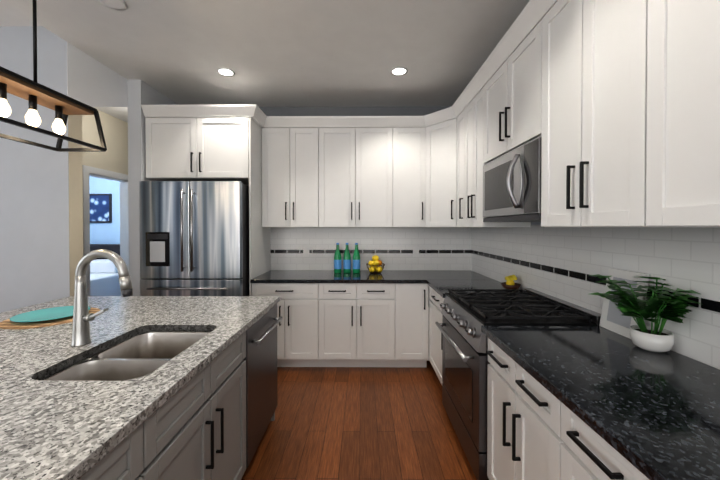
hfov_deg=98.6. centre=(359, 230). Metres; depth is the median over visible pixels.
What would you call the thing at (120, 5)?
smoke detector
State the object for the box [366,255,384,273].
fruit basket
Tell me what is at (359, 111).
wall
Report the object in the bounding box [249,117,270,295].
panel
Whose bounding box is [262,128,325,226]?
upper cabinet
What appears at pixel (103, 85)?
header
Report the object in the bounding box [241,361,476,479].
floor
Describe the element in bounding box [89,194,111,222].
framed picture
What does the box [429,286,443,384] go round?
base cabinet
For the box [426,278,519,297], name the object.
countertop
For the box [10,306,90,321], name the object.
plate
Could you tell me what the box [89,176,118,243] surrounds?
wall
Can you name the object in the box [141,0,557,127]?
crown molding
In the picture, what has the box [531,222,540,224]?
wall
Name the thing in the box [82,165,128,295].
door frame
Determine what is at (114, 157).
wall
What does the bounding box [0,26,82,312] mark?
wall
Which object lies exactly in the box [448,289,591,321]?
grate
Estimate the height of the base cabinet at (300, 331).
0.876 m
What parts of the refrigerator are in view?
refrigerator handle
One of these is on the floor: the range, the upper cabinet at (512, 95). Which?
the range
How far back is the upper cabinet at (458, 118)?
2.99 m
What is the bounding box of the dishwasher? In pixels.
[243,304,282,467]
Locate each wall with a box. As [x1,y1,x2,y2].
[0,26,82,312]
[82,109,127,174]
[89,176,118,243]
[119,182,119,243]
[127,80,177,295]
[259,106,451,251]
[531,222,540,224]
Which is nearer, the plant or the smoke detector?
the plant
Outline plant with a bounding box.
[589,274,700,352]
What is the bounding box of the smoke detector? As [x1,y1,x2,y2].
[98,0,126,10]
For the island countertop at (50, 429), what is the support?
on the kitchen island
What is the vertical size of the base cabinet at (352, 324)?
0.876 m
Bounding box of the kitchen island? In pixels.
[76,300,279,479]
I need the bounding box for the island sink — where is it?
[42,331,211,380]
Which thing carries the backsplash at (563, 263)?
attached to the wall at (535, 223)
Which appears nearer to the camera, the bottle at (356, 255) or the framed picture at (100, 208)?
the bottle at (356, 255)
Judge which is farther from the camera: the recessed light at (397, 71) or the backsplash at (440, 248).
the backsplash at (440, 248)
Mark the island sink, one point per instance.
(134, 356)
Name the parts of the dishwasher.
dishwasher handle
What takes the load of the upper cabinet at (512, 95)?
attached to the wall at (535, 223)
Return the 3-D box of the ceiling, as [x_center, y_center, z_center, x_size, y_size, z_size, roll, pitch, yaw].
[-3.349,-1.555,1.503,9.710,0.220,9.900,0,1,1]
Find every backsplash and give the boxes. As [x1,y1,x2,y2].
[270,227,470,269]
[471,225,719,369]
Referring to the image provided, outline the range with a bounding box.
[435,288,600,479]
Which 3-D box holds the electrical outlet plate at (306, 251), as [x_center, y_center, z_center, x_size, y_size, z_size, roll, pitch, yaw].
[-0.638,0.253,3.675,0.072,0.116,0.007,0,1,1]
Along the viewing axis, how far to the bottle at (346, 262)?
3.44 m
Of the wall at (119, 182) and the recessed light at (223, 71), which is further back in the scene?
the wall at (119, 182)
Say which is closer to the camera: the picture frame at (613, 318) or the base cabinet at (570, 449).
the base cabinet at (570, 449)
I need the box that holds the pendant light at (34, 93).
[0,0,106,151]
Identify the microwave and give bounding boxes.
[483,137,540,221]
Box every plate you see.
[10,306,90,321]
[303,247,308,256]
[413,247,418,256]
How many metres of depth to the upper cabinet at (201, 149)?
3.04 m
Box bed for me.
[90,244,119,295]
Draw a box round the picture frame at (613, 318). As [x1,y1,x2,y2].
[599,268,649,338]
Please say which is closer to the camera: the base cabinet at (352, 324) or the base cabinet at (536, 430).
the base cabinet at (536, 430)
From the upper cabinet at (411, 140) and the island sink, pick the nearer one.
the island sink
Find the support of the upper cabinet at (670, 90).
attached to the wall at (535, 223)
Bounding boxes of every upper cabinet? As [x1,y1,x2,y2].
[145,117,248,185]
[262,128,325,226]
[326,127,397,226]
[398,127,425,226]
[426,118,456,226]
[456,115,459,226]
[460,87,527,226]
[484,22,539,163]
[528,0,623,226]
[620,0,719,226]
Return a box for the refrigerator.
[139,181,248,295]
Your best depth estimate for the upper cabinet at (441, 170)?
3.19 m
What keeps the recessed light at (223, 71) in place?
in the ceiling
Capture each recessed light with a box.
[217,68,234,75]
[391,67,407,75]
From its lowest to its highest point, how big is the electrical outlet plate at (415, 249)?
0.116 m
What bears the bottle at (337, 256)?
on the countertop at (272, 276)
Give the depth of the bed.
4.99 m
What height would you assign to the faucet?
0.415 m
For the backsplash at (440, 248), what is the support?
attached to the wall at (359, 111)
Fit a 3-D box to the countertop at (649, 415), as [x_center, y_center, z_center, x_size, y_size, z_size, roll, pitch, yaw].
[0.953,0.525,0.275,0.666,0.035,2.677,0,1,1]
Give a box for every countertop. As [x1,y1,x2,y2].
[0,296,279,479]
[250,270,488,282]
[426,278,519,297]
[481,325,719,479]
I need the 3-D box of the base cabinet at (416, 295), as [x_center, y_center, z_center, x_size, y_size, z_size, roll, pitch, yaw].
[0.481,0.949,3.348,0.389,0.876,0.622,0,1,1]
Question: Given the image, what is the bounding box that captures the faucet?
[71,249,132,346]
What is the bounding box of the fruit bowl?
[501,275,520,288]
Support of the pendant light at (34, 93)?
hanging from the ceiling
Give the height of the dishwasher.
0.871 m
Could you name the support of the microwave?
attached to the upper cabinet at (512, 95)
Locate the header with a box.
[81,51,127,106]
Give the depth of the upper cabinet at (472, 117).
2.58 m
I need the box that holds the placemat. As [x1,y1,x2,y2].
[0,307,99,328]
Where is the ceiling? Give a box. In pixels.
[0,0,529,122]
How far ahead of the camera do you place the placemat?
1.62 m
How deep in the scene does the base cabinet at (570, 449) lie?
0.96 m
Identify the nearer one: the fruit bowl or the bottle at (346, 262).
the fruit bowl
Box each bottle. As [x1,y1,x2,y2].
[334,243,341,272]
[343,243,350,272]
[353,243,359,272]
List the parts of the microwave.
wall mount microwave handle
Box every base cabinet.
[252,283,323,366]
[324,283,403,366]
[404,283,429,366]
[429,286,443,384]
[486,338,540,479]
[541,385,648,479]
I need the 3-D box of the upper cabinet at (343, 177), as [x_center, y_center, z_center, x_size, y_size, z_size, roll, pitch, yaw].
[-0.047,-0.575,3.506,0.919,1.080,0.327,0,1,1]
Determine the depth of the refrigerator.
2.85 m
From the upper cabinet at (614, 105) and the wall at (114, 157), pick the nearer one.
the upper cabinet at (614, 105)
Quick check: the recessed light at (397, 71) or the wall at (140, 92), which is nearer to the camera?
the recessed light at (397, 71)
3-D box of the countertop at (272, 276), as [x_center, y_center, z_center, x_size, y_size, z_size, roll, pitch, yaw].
[0.122,0.494,3.340,2.381,0.035,0.670,0,1,1]
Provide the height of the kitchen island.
0.875 m

